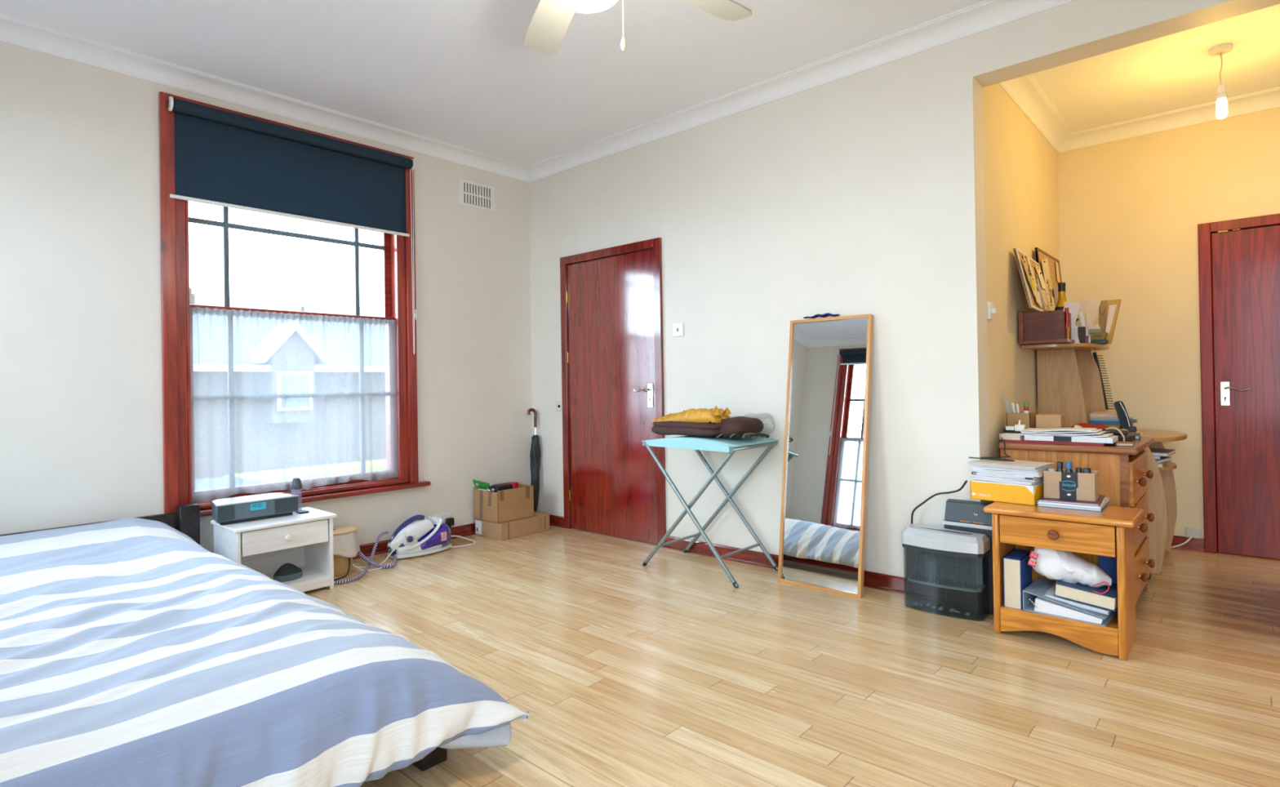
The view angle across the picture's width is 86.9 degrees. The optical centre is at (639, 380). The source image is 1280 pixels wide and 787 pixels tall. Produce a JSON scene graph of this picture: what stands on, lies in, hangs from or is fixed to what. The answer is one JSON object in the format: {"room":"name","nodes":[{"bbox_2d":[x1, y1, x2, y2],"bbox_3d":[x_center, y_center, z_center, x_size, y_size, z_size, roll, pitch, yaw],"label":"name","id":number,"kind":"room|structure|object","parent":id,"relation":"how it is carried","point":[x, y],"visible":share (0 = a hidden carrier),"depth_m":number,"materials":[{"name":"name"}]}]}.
{"room":"bedroom","nodes":[
{"label":"bedroom","id":0,"kind":"room"},
{"bbox_2d":[0,41,533,552],"bbox_3d":[-2.388,-0.254,3.881,0.300,2.767,4.563,-1,0,42],"label":"wall","id":1,"kind":"structure","parent":0,"point":[82,436],"depth_m":3.41,"materials":[{"name":"beige paint"}]},
{"bbox_2d":[158,91,431,516],"bbox_3d":[-2.071,-0.395,4.116,0.262,2.237,1.589,-1,0,42],"label":"window","id":2,"kind":"structure","parent":1,"relation":"in","point":[177,297],"depth_m":3.77,"materials":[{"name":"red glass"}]},
{"bbox_2d":[167,96,415,354],"bbox_3d":[-1.987,-0.830,4.041,0.078,1.316,1.384,-1,0,42],"label":"roller blind","id":3,"kind":"object","parent":2,"relation":"attached to","point":[223,158],"visible":1,"depth_m":3.97,"materials":[{"name":"blue fabric"}]},
{"bbox_2d":[189,306,398,502],"bbox_3d":[-2.023,0.129,4.085,0.045,1.067,1.295,-1,0,41],"label":"curtain","id":4,"kind":"object","parent":2,"relation":"hanging from","point":[277,398],"visible":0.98,"depth_m":4.03,"materials":[{"name":"white fabric"}]},
{"bbox_2d":[352,522,475,559],"bbox_3d":[-2.300,1.088,3.705,0.024,0.078,4.400,-1,0,42],"label":"baseboard","id":5,"kind":"structure","parent":1,"relation":"attached to","point":[466,530],"depth_m":4.41,"materials":[{"name":"brown wood"}]},
{"bbox_2d":[458,178,495,212],"bbox_3d":[-1.203,-1.367,4.996,0.008,0.184,0.310,-1,0,42],"label":"air vent","id":6,"kind":"object","parent":1,"relation":"in","point":[472,194],"visible":1,"depth_m":4.99,"materials":[{"name":"white plastic"}]},
{"bbox_2d":[0,0,986,165],"bbox_3d":[-0.353,-1.732,1.840,6.100,0.100,4.863,-1,0,42],"label":"ceiling","id":7,"kind":"structure","parent":0,"point":[463,73],"depth_m":3.40,"materials":[{"name":"white paint"}]},
{"bbox_2d":[523,0,751,55],"bbox_3d":[-0.130,-1.338,2.035,1.319,0.692,1.326,-1,0,42],"label":"ceiling fan","id":8,"kind":"object","parent":7,"relation":"hanging from","point":[546,31],"visible":1,"depth_m":2.42,"materials":[{"name":"white plastic"}]},
{"bbox_2d":[303,524,1279,786],"bbox_3d":[0.349,1.138,2.555,6.100,0.120,6.828,-1,0,42],"label":"floor","id":9,"kind":"structure","parent":0,"point":[664,672],"depth_m":2.46,"materials":[{"name":"brown wood"}]},
{"bbox_2d":[0,502,447,771],"bbox_3d":[-2.024,0.875,2.148,2.460,0.478,1.705,-1,0,42],"label":"frame","id":10,"kind":"object","parent":9,"relation":"on","point":[185,519],"visible":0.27,"depth_m":3.49,"materials":[{"name":"black wood"}]},
{"bbox_2d":[0,517,529,786],"bbox_3d":[-1.934,0.847,2.123,2.706,0.413,1.808,-1,0,39],"label":"bed","id":11,"kind":"object","parent":10,"relation":"on","point":[134,652],"visible":1,"depth_m":1.76,"materials":[{"name":"blue fabric"}]},
{"bbox_2d":[210,506,337,591],"bbox_3d":[-1.921,0.920,3.565,0.380,0.400,0.496,-1,0,42],"label":"nightstand","id":12,"kind":"object","parent":9,"relation":"on","point":[304,540],"depth_m":3.54,"materials":[{"name":"white wood"}]},
{"bbox_2d":[212,493,298,524],"bbox_3d":[-2.042,0.669,3.557,0.218,0.104,0.389,-1,0,42],"label":"radio","id":13,"kind":"object","parent":12,"relation":"on","point":[225,511],"visible":1,"depth_m":3.49,"materials":[{"name":"plastic"}]},
{"bbox_2d":[217,505,234,521],"bbox_3d":[-2.065,0.662,3.372,0.002,0.070,0.075,-1,0,42],"label":"speaker grille","id":14,"kind":"object","parent":13,"relation":"attached to","point":[224,513],"depth_m":3.37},
{"bbox_2d":[275,497,297,513],"bbox_3d":[-1.874,0.660,3.584,0.002,0.070,0.115,-1,0,42],"label":"speaker grille","id":15,"kind":"object","parent":13,"relation":"attached to","point":[282,504],"depth_m":3.58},
{"bbox_2d":[290,477,302,493],"bbox_3d":[-1.900,0.627,3.737,0.058,0.186,0.058,-1,0,42],"label":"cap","id":16,"kind":"object","parent":12,"relation":"on","point":[296,483],"visible":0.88,"depth_m":3.72,"materials":[{"name":"grey plastic"}]},
{"bbox_2d":[263,565,329,586],"bbox_3d":[-1.928,1.056,3.572,0.335,0.014,0.430,-1,0,42],"label":"shelf","id":17,"kind":"object","parent":12,"relation":"attached to","point":[313,575],"depth_m":3.62,"materials":[{"name":"white wood"}]},
{"bbox_2d":[333,525,359,576],"bbox_3d":[-1.776,0.993,3.951,0.248,0.254,0.268,-1,0,42],"label":"table lamp","id":18,"kind":"object","parent":9,"relation":"on","point":[345,538],"visible":0.57,"depth_m":3.89,"materials":[{"name":"beige fabric"}]},
{"bbox_2d":[333,530,388,584],"bbox_3d":[-1.609,1.031,3.978,0.097,0.173,0.576,-1,0,7],"label":"hose","id":19,"kind":"object","parent":9,"relation":"on","point":[367,566],"visible":0.94,"depth_m":3.97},
{"bbox_2d":[357,551,396,568],"bbox_3d":[-1.574,1.045,4.070,0.277,0.149,0.193,-1,0,-38],"label":"hose","id":20,"kind":"object","parent":9,"relation":"on","point":[360,553],"visible":0.88,"depth_m":4.04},
{"bbox_2d":[386,514,451,559],"bbox_3d":[-1.439,0.991,4.385,0.236,0.244,0.416,-1,0,42],"label":"iron","id":21,"kind":"object","parent":9,"relation":"on","point":[418,535],"visible":1,"depth_m":4.32,"materials":[{"name":"white plastic"}]},
{"bbox_2d":[475,511,549,540],"bbox_3d":[-0.932,1.053,4.954,0.312,0.118,0.442,-1,0,42],"label":"cardboard box","id":22,"kind":"object","parent":9,"relation":"on","point":[540,522],"visible":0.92,"depth_m":4.82,"materials":[{"name":"cardboard"}]},
{"bbox_2d":[473,482,533,523],"bbox_3d":[-0.989,0.881,4.917,0.292,0.226,0.322,-1,0,42],"label":"cardboard box","id":23,"kind":"object","parent":22,"relation":"on","point":[514,504],"visible":0.99,"depth_m":4.81,"materials":[{"name":"cardboard"}]},
{"bbox_2d":[472,479,493,490],"bbox_3d":[-1.132,0.772,4.888,0.190,0.105,0.054,-1,0,42],"label":"packet","id":24,"kind":"object","parent":23,"relation":"in","point":[481,485],"visible":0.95,"depth_m":4.87,"materials":[{"name":"plastic"}]},
{"bbox_2d":[490,481,518,492],"bbox_3d":[-0.976,0.785,4.872,0.095,0.094,0.190,-1,0,42],"label":"pouch","id":25,"kind":"object","parent":23,"relation":"in","point":[511,485],"visible":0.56,"depth_m":4.84,"materials":[{"name":"black fabric"}]},
{"bbox_2d":[527,408,540,511],"bbox_3d":[-0.813,0.658,5.246,0.086,0.892,0.092,-1,0,42],"label":"umbrella","id":26,"kind":"object","parent":9,"relation":"on","point":[535,453],"visible":0.95,"depth_m":5.22,"materials":[{"name":"black fabric"}]},
{"bbox_2d":[641,435,778,587],"bbox_3d":[0.401,0.704,3.926,0.688,0.774,0.473,-1,0,42],"label":"folding table","id":27,"kind":"object","parent":9,"relation":"on","point":[697,443],"visible":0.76,"depth_m":3.80,"materials":[{"name":"grey metal"}]},
{"bbox_2d":[651,416,764,437],"bbox_3d":[0.373,0.264,3.920,0.623,0.114,0.356,-1,0,42],"label":"folded blanket","id":28,"kind":"object","parent":27,"relation":"on","point":[738,425],"visible":0.86,"depth_m":3.74,"materials":[{"name":"brown fabric"}]},
{"bbox_2d":[650,404,732,423],"bbox_3d":[0.310,0.190,3.915,0.501,0.100,0.204,-1,0,42],"label":"garment","id":29,"kind":"object","parent":28,"relation":"on","point":[715,415],"visible":0.98,"depth_m":3.79,"materials":[{"name":"fabric"}]},
{"bbox_2d":[641,435,778,452],"bbox_3d":[0.405,0.348,3.924,0.651,0.063,0.466,-1,0,42],"label":"tabletop","id":30,"kind":"object","parent":27,"relation":"on","point":[704,443],"depth_m":3.74,"materials":[{"name":"teal plastic"}]},
{"bbox_2d":[709,432,769,438],"bbox_3d":[0.543,0.298,3.702,0.278,0.033,0.180,-1,0,42],"label":"strap","id":31,"kind":"object","parent":27,"relation":"on","point":[750,434],"visible":0.84,"depth_m":3.65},
{"bbox_2d":[777,314,873,598],"bbox_3d":[0.974,0.369,3.565,0.464,1.417,0.219,-1,0,42],"label":"leaning mirror","id":32,"kind":"object","parent":9,"relation":"on","point":[824,500],"visible":1,"depth_m":3.55,"materials":[{"name":"brown mirror"}]},
{"bbox_2d":[901,524,990,614],"bbox_3d":[1.403,0.875,3.116,0.356,0.372,0.159,-1,0,41],"label":"paper shredder","id":33,"kind":"object","parent":9,"relation":"on","point":[944,557],"visible":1,"depth_m":3.08,"materials":[{"name":"plastic"}]},
{"bbox_2d":[911,480,967,524],"bbox_3d":[1.428,0.613,3.224,0.026,0.303,0.272,-1,0,-43],"label":"cable","id":34,"kind":"object","parent":33,"relation":"attached to","point":[966,481],"visible":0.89,"depth_m":3.24,"materials":[{"name":"plastic"}]},
{"bbox_2d":[942,498,993,614],"bbox_3d":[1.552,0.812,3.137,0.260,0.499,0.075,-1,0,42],"label":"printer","id":35,"kind":"object","parent":9,"relation":"on","point":[970,516],"visible":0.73,"depth_m":3.12,"materials":[{"name":"grey plastic"}]},
{"bbox_2d":[983,501,1144,660],"bbox_3d":[1.753,0.791,2.799,0.518,0.531,0.345,-1,0,42],"label":"nightstand","id":36,"kind":"object","parent":9,"relation":"on","point":[1087,534],"visible":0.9,"depth_m":2.68,"materials":[{"name":"brown wood"}]},
{"bbox_2d":[969,479,1043,505],"bbox_3d":[1.663,0.487,3.025,0.241,0.082,0.262,-1,0,-42],"label":"box","id":37,"kind":"object","parent":36,"relation":"on","point":[1022,494],"visible":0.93,"depth_m":2.93,"materials":[{"name":"cardboard"}]},
{"bbox_2d":[972,476,1043,484],"bbox_3d":[1.672,0.438,3.034,0.241,0.014,0.254,-1,0,-40],"label":"bundle","id":38,"kind":"object","parent":37,"relation":"on","point":[1025,482],"visible":0.34,"depth_m":2.94,"materials":[{"name":"white paper"}]},
{"bbox_2d":[968,473,1043,481],"bbox_3d":[1.670,0.426,3.049,0.242,0.013,0.268,-1,0,-44],"label":"bundle","id":39,"kind":"object","parent":38,"relation":"on","point":[970,474],"visible":0.27,"depth_m":2.95,"materials":[{"name":"white paper"}]},
{"bbox_2d":[971,471,1043,479],"bbox_3d":[1.674,0.414,3.038,0.247,0.016,0.257,-1,0,-41],"label":"bundle","id":40,"kind":"object","parent":39,"relation":"on","point":[1012,476],"visible":0.26,"depth_m":2.95,"materials":[{"name":"white paper"}]},
{"bbox_2d":[972,467,1043,476],"bbox_3d":[1.679,0.399,3.035,0.240,0.019,0.274,-1,0,-43],"label":"bundle","id":41,"kind":"object","parent":40,"relation":"on","point":[988,471],"visible":0.26,"depth_m":2.94,"materials":[{"name":"white paper"}]},
{"bbox_2d":[969,464,1053,473],"bbox_3d":[1.675,0.386,3.051,0.274,0.017,0.245,-1,0,45],"label":"bundle","id":42,"kind":"object","parent":41,"relation":"on","point":[1040,470],"visible":0.28,"depth_m":2.96,"materials":[{"name":"white paper"}]},
{"bbox_2d":[967,459,1053,470],"bbox_3d":[1.668,0.373,3.043,0.243,0.017,0.282,-1,0,-42],"label":"bundle","id":43,"kind":"object","parent":42,"relation":"on","point":[1017,464],"visible":0.95,"depth_m":2.99,"materials":[{"name":"paper"}]},
{"bbox_2d":[968,437,1014,461],"bbox_3d":[1.651,0.314,3.090,0.205,0.090,0.177,-1,0,-20],"label":"cable","id":44,"kind":"object","parent":43,"relation":"on","point":[1007,455],"visible":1,"depth_m":3.11,"materials":[{"name":"black plastic"}]},
{"bbox_2d":[1003,548,1031,609],"bbox_3d":[1.616,0.844,2.889,0.066,0.205,0.190,-1,0,42],"label":"book","id":45,"kind":"object","parent":36,"relation":"on","point":[1017,574],"visible":0.88,"depth_m":2.83,"materials":[{"name":"blue paper"}]},
{"bbox_2d":[1001,604,1118,627],"bbox_3d":[1.756,0.952,2.804,0.406,0.014,0.276,-1,0,42],"label":"shelf","id":46,"kind":"object","parent":36,"relation":"attached to","point":[1022,614],"depth_m":2.71,"materials":[{"name":"brown wood"}]},
{"bbox_2d":[1022,577,1117,626],"bbox_3d":[1.773,0.903,2.783,0.285,0.081,0.264,-1,0,45],"label":"ring binder","id":47,"kind":"object","parent":36,"relation":"on","point":[1034,600],"visible":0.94,"depth_m":2.73,"materials":[{"name":"grey cardboard"}]},
{"bbox_2d":[1044,582,1111,614],"bbox_3d":[1.804,0.887,2.767,0.220,0.039,0.220,-1,0,42],"label":"folder","id":48,"kind":"object","parent":47,"relation":"on","point":[1051,592],"visible":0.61,"depth_m":2.69,"materials":[{"name":"white paper"}]},
{"bbox_2d":[1053,579,1117,611],"bbox_3d":[1.804,0.843,2.709,0.209,0.070,0.200,-1,0,45],"label":"book","id":49,"kind":"object","parent":48,"relation":"on","point":[1077,592],"visible":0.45,"depth_m":2.65,"materials":[{"name":"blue paper"}]},
{"bbox_2d":[1027,546,1111,587],"bbox_3d":[1.749,0.745,2.752,0.286,0.164,0.156,-1,0,42],"label":"bag","id":50,"kind":"object","parent":49,"relation":"on","point":[1054,564],"visible":0.91,"depth_m":2.72,"materials":[{"name":"white plastic"}]},
{"bbox_2d":[1036,500,1109,511],"bbox_3d":[1.843,0.519,2.875,0.228,0.010,0.270,-1,0,40],"label":"magazine","id":51,"kind":"object","parent":36,"relation":"on","point":[1106,504],"visible":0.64,"depth_m":2.77,"materials":[{"name":"white paper"}]},
{"bbox_2d":[1036,497,1109,509],"bbox_3d":[1.843,0.509,2.872,0.224,0.009,0.270,-1,0,41],"label":"magazine","id":52,"kind":"object","parent":51,"relation":"on","point":[1105,500],"visible":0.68,"depth_m":2.77,"materials":[{"name":"white paper"}]},
{"bbox_2d":[1038,494,1104,506],"bbox_3d":[1.838,0.500,2.877,0.215,0.007,0.260,-1,0,38],"label":"magazine","id":53,"kind":"object","parent":52,"relation":"on","point":[1098,503],"visible":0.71,"depth_m":2.79,"materials":[{"name":"white paper"}]},
{"bbox_2d":[1043,467,1098,502],"bbox_3d":[1.821,0.438,2.857,0.185,0.116,0.118,-1,0,39],"label":"box","id":54,"kind":"object","parent":53,"relation":"on","point":[1073,486],"visible":1,"depth_m":2.81,"materials":[{"name":"cardboard"}]},
{"bbox_2d":[1097,549,1117,609],"bbox_3d":[1.938,0.807,2.780,0.085,0.266,0.010,-1,0,42],"label":"folder","id":55,"kind":"object","parent":36,"relation":"on","point":[1108,564],"visible":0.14,"depth_m":2.78,"materials":[{"name":"cardboard"}]},
{"bbox_2d":[999,436,1155,604],"bbox_3d":[2.148,0.671,3.293,0.546,0.765,0.695,-1,0,42],"label":"dresser","id":56,"kind":"object","parent":9,"relation":"on","point":[1123,473],"visible":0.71,"depth_m":3.02,"materials":[{"name":"brown wood"}]},
{"bbox_2d":[1004,439,1107,445],"bbox_3d":[1.950,0.285,3.168,0.400,0.010,0.170,-1,0,42],"label":"folder","id":57,"kind":"object","parent":56,"relation":"on","point":[1005,440],"visible":0.5,"depth_m":3.10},
{"bbox_2d":[999,424,1027,439],"bbox_3d":[1.829,0.248,3.302,0.160,0.068,0.115,-1,0,-40],"label":"paperback","id":58,"kind":"object","parent":57,"relation":"on","point":[1012,436],"depth_m":3.28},
{"bbox_2d":[1023,435,1118,444],"bbox_3d":[1.994,0.266,3.131,0.347,0.026,0.166,-1,0,42],"label":"ring binder","id":59,"kind":"object","parent":57,"relation":"on","point":[1027,437],"visible":0.85,"depth_m":3.06,"materials":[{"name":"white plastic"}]},
{"bbox_2d":[1019,427,1115,438],"bbox_3d":[1.983,0.240,3.141,0.355,0.037,0.155,-1,0,42],"label":"paper stack","id":60,"kind":"object","parent":59,"relation":"on","point":[1067,432],"visible":0.98,"depth_m":3.09,"materials":[{"name":"paper"}]},
{"bbox_2d":[1070,422,1108,429],"bbox_3d":[2.228,0.250,3.353,0.166,0.082,0.149,-1,0,42],"label":"pouch","id":61,"kind":"object","parent":56,"relation":"on","point":[1099,426],"visible":0.33,"depth_m":3.31,"materials":[{"name":"fabric"}]},
{"bbox_2d":[1101,428,1135,441],"bbox_3d":[2.255,0.256,3.202,0.120,0.058,0.130,-1,0,-43],"label":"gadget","id":62,"kind":"object","parent":56,"relation":"on","point":[1128,437],"visible":0.52,"depth_m":3.16,"materials":[{"name":"black plastic"}]},
{"bbox_3d":[1.987,0.265,3.364,0.260,0.050,0.160,-1,0,42],"label":"case","id":63,"kind":"object","parent":56,"relation":"on","visible":0},
{"bbox_2d":[1006,412,1035,428],"bbox_3d":[1.922,0.201,3.408,0.105,0.080,0.120,-1,0,42],"label":"cardboard box","id":64,"kind":"object","parent":63,"relation":"on","point":[1028,419],"visible":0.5,"depth_m":3.37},
{"bbox_2d":[1035,413,1064,428],"bbox_3d":[2.015,0.202,3.320,0.105,0.073,0.110,-1,0,40],"label":"cardboard box","id":65,"kind":"object","parent":63,"relation":"on","point":[1042,420],"visible":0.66,"depth_m":3.28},
{"bbox_2d":[1021,342,1186,579],"bbox_3d":[2.706,0.420,3.889,0.682,1.254,0.970,-1,0,42],"label":"computer desk","id":66,"kind":"object","parent":9,"relation":"on","point":[1069,381],"visible":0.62,"depth_m":3.90,"materials":[{"name":"brown wood"}]},
{"bbox_2d":[1017,310,1074,345],"bbox_3d":[2.221,-0.290,3.693,0.228,0.178,0.200,-1,0,42],"label":"wooden box","id":67,"kind":"object","parent":66,"relation":"on","point":[1041,327],"visible":0.88,"depth_m":3.63,"materials":[{"name":"red wood"}]},
{"bbox_2d":[1013,247,1052,311],"bbox_3d":[2.193,-0.533,3.753,0.096,0.355,0.516,-1,0,43],"label":"picture frame","id":68,"kind":"object","parent":67,"relation":"on","point":[1031,275],"visible":0.94,"depth_m":3.66,"materials":[{"name":"wood"}]},
{"bbox_2d":[1034,247,1062,310],"bbox_3d":[2.568,-0.496,4.199,0.070,0.584,0.620,-1,0,42],"label":"picture frame","id":69,"kind":"object","parent":67,"relation":"on","point":[1050,267],"visible":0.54,"depth_m":4.16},
{"bbox_2d":[1054,282,1066,310],"bbox_3d":[2.448,-0.386,3.918,0.090,0.364,0.089,-1,0,42],"label":"wine bottle","id":70,"kind":"object","parent":67,"relation":"on","point":[1061,300],"visible":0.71,"depth_m":3.90,"materials":[{"name":"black glass"}]},
{"bbox_2d":[1064,307,1069,338],"bbox_3d":[2.261,-0.303,3.579,0.023,0.166,0.023,-1,0,42],"label":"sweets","id":71,"kind":"object","parent":67,"relation":"on","point":[1066,309],"visible":1,"depth_m":3.57,"materials":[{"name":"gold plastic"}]},
{"bbox_2d":[1021,342,1109,351],"bbox_3d":[2.561,-0.194,4.000,0.337,0.019,0.950,-1,0,42],"label":"shelf","id":72,"kind":"object","parent":66,"relation":"attached to","point":[1068,346],"depth_m":3.75,"materials":[{"name":"brown wood"}]},
{"bbox_2d":[1062,301,1080,342],"bbox_3d":[2.409,-0.326,3.783,0.098,0.243,0.026,-1,0,44],"label":"greeting card","id":73,"kind":"object","parent":66,"relation":"on","point":[1073,308],"visible":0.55,"depth_m":3.78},
{"bbox_2d":[1078,326,1085,343],"bbox_3d":[2.462,-0.252,3.765,0.032,0.094,0.030,-1,0,42],"label":"box","id":74,"kind":"object","parent":66,"relation":"on","point":[1082,330],"visible":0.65,"depth_m":3.75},
{"bbox_2d":[1075,298,1100,336],"bbox_3d":[2.566,-0.340,3.873,0.125,0.268,0.031,-1,0,42],"label":"envelope","id":75,"kind":"object","parent":66,"relation":"on","point":[1088,306],"visible":0.39,"depth_m":3.88,"materials":[{"name":"paper"}]},
{"bbox_2d":[1098,300,1106,344],"bbox_3d":[2.651,-0.332,3.866,0.050,0.250,0.046,-1,0,42],"label":"gift bag","id":76,"kind":"object","parent":66,"relation":"on","point":[1103,306],"visible":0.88,"depth_m":3.85,"materials":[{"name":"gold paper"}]},
{"bbox_2d":[1092,351,1115,409],"bbox_3d":[2.890,0.001,4.213,0.110,0.364,0.021,-1,0,42],"label":"rack","id":77,"kind":"object","parent":66,"relation":"attached to","point":[1095,355],"visible":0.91,"depth_m":4.21,"materials":[{"name":"black plastic"}]},
{"bbox_2d":[1093,423,1133,428],"bbox_3d":[2.719,0.272,3.882,0.160,0.060,0.240,-1,0,42],"label":"cardboard box","id":78,"kind":"object","parent":66,"relation":"on","point":[1108,425],"visible":0.12,"depth_m":3.79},
{"bbox_2d":[1089,418,1137,424],"bbox_3d":[2.718,0.233,3.876,0.185,0.016,0.260,-1,0,45],"label":"folder","id":79,"kind":"object","parent":78,"relation":"on","point":[1133,420],"visible":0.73,"depth_m":3.81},
{"bbox_2d":[1089,417,1133,421],"bbox_3d":[2.711,0.220,3.887,0.170,0.010,0.260,-1,0,43],"label":"folder","id":80,"kind":"object","parent":79,"relation":"on","point":[1130,418],"visible":0.46,"depth_m":3.80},
{"bbox_2d":[1089,416,1119,418],"bbox_3d":[2.704,0.209,3.897,0.155,0.010,0.260,-1,0,41],"label":"folder","id":81,"kind":"object","parent":80,"relation":"on","point":[1091,417],"visible":0.34,"depth_m":3.81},
{"bbox_2d":[1089,411,1118,417],"bbox_3d":[2.694,0.194,3.908,0.135,0.018,0.260,-1,0,39],"label":"folder","id":82,"kind":"object","parent":81,"relation":"on","point":[1095,414],"visible":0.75,"depth_m":3.83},
{"bbox_2d":[1105,298,1121,343],"bbox_3d":[2.653,-0.330,3.790,0.075,0.244,0.036,-1,0,42],"label":"picture frame","id":83,"kind":"object","parent":66,"relation":"on","point":[1113,305],"visible":0.98,"depth_m":3.78,"materials":[{"name":"brown wood"}]},
{"bbox_2d":[1157,462,1163,467],"bbox_3d":[2.786,0.456,3.780,0.220,0.018,0.260,-1,0,38],"label":"papers","id":84,"kind":"object","parent":66,"relation":"on","point":[1161,464],"visible":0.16,"depth_m":3.62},
{"bbox_2d":[1155,456,1171,463],"bbox_3d":[2.796,0.436,3.761,0.260,0.018,0.200,-1,0,-38],"label":"papers","id":85,"kind":"object","parent":84,"relation":"on","point":[1163,459],"visible":0.21,"depth_m":3.69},
{"bbox_3d":[2.804,0.418,3.827,0.210,0.018,0.260,-1,0,33],"label":"papers","id":86,"kind":"object","parent":85,"relation":"on","visible":0},
{"bbox_2d":[1149,448,1176,456],"bbox_3d":[2.835,0.398,3.794,0.260,0.018,0.240,-1,0,-44],"label":"papers","id":87,"kind":"object","parent":86,"relation":"on","point":[1155,451],"visible":0.29,"depth_m":3.69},
{"bbox_2d":[1158,461,1176,471],"bbox_3d":[2.736,0.477,3.909,0.575,0.020,0.600,-1,0,42],"label":"shelf","id":88,"kind":"object","parent":66,"relation":"attached to","point":[1168,465],"depth_m":3.68,"materials":[{"name":"brown wood"}]},
{"bbox_3d":[2.601,0.298,3.712,0.190,0.008,0.220,-1,0,28],"label":"magazine","id":89,"kind":"object","parent":66,"relation":"on","visible":0},
{"bbox_2d":[1120,426,1142,436],"bbox_3d":[2.663,0.276,3.710,0.140,0.050,0.130,-1,0,28],"label":"cradle","id":90,"kind":"object","parent":89,"relation":"on","point":[1133,429],"visible":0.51,"depth_m":3.68,"materials":[{"name":"black plastic"}]},
{"bbox_2d":[1114,400,1131,428],"bbox_3d":[2.654,0.188,3.716,0.074,0.154,0.042,-1,0,32],"label":"cordless phone","id":91,"kind":"object","parent":90,"relation":"in","point":[1122,415],"visible":1,"depth_m":3.70,"materials":[{"name":"black plastic"}]},
{"bbox_2d":[528,0,1279,577],"bbox_3d":[1.277,-0.315,3.547,5.600,2.767,0.163,-1,0,42],"label":"wall","id":92,"kind":"structure","parent":0,"point":[861,193],"depth_m":3.63,"materials":[{"name":"beige paint"}]},
{"bbox_2d":[0,0,1075,182],"bbox_3d":[-0.269,-1.642,1.857,5.600,0.082,4.400,-1,0,42],"label":"trim","id":93,"kind":"structure","parent":92,"relation":"attached to","point":[986,15],"depth_m":3.70,"materials":[{"name":"white paint"}]},
{"bbox_2d":[560,237,666,546],"bbox_3d":[-0.210,0.083,4.771,0.984,2.033,0.107,-1,0,42],"label":"door","id":94,"kind":"structure","parent":92,"relation":"in","point":[612,346],"depth_m":4.75,"materials":[{"name":"brown wood"}]},
{"bbox_2d":[672,322,684,337],"bbox_3d":[0.244,-0.328,4.355,0.086,0.086,0.014,-1,0,42],"label":"light switch","id":95,"kind":"object","parent":92,"relation":"attached to","point":[677,328],"visible":1,"depth_m":4.35,"materials":[{"name":"white plastic"}]},
{"bbox_2d":[549,514,945,601],"bbox_3d":[0.380,1.048,4.239,3.259,0.078,0.024,-1,0,42],"label":"baseboard","id":96,"kind":"structure","parent":92,"relation":"attached to","point":[900,584],"depth_m":3.89,"materials":[{"name":"brown wood"}]},
{"bbox_2d":[982,83,1059,502],"bbox_3d":[2.240,-0.286,3.978,0.100,2.682,1.765,-1,0,42],"label":"wall","id":97,"kind":"structure","parent":0,"point":[1021,197],"depth_m":3.65,"materials":[{"name":"beige paint"}]},
{"bbox_2d":[986,301,996,319],"bbox_3d":[1.727,-0.343,3.310,0.030,0.086,0.068,-1,0,42],"label":"dimmer switch","id":98,"kind":"object","parent":97,"relation":"attached to","point":[991,311],"visible":1,"depth_m":3.29,"materials":[{"name":"white plastic"}]},
{"bbox_2d":[1031,4,1279,133],"bbox_3d":[3.223,-1.697,3.218,2.621,0.100,1.965,-1,0,42],"label":"ceiling","id":99,"kind":"structure","parent":0,"point":[1175,71],"depth_m":3.61,"materials":[{"name":"white paint"}]},
{"bbox_2d":[1208,43,1233,119],"bbox_3d":[2.862,-1.464,3.328,0.094,0.352,0.094,-1,0,42],"label":"pendant bulb","id":100,"kind":"object","parent":99,"relation":"hanging from","point":[1220,50],"visible":1,"depth_m":3.31,"materials":[{"name":"white glass"}]},
{"bbox_2d":[1057,106,1279,538],"bbox_3d":[3.743,-0.310,3.915,2.421,2.682,0.150,-1,0,42],"label":"wall","id":101,"kind":"structure","parent":0,"point":[1131,210],"depth_m":4.23,"materials":[{"name":"beige paint"}]},
{"bbox_2d":[998,74,1279,153],"bbox_3d":[3.120,-1.604,3.176,2.321,0.082,1.765,-1,0,42],"label":"trim","id":102,"kind":"structure","parent":101,"relation":"attached to","point":[1024,91],"depth_m":4.11,"materials":[{"name":"white paint"}]},
{"bbox_2d":[1171,535,1204,551],"bbox_3d":[2.570,1.010,3.694,0.729,0.078,1.765,-1,0,42],"label":"baseboard","id":103,"kind":"structure","parent":101,"relation":"attached to","point":[1193,544],"depth_m":4.14,"materials":[{"name":"brown wood"}]},
{"bbox_2d":[1185,527,1200,538],"bbox_3d":[3.386,0.933,4.139,0.070,0.060,0.012,-1,0,42],"label":"wall socket","id":104,"kind":"object","parent":101,"relation":"attached to","point":[1194,532],"visible":1,"depth_m":4.13,"materials":[{"name":"grey plastic"}]},
{"bbox_2d":[1197,213,1279,559],"bbox_3d":[3.771,0.036,3.789,0.962,1.987,0.107,-1,0,42],"label":"door","id":105,"kind":"structure","parent":101,"relation":"in","point":[1239,259],"depth_m":3.99,"materials":[{"name":"red wood"}]},
{"label":"outside","id":106,"kind":"structure","parent":0,"visible":0},
{"bbox_3d":[-0.797,3.712,5.335,120.000,0.200,120.000,-1,0,42],"label":"ground","id":107,"kind":"structure","parent":106,"visible":0},
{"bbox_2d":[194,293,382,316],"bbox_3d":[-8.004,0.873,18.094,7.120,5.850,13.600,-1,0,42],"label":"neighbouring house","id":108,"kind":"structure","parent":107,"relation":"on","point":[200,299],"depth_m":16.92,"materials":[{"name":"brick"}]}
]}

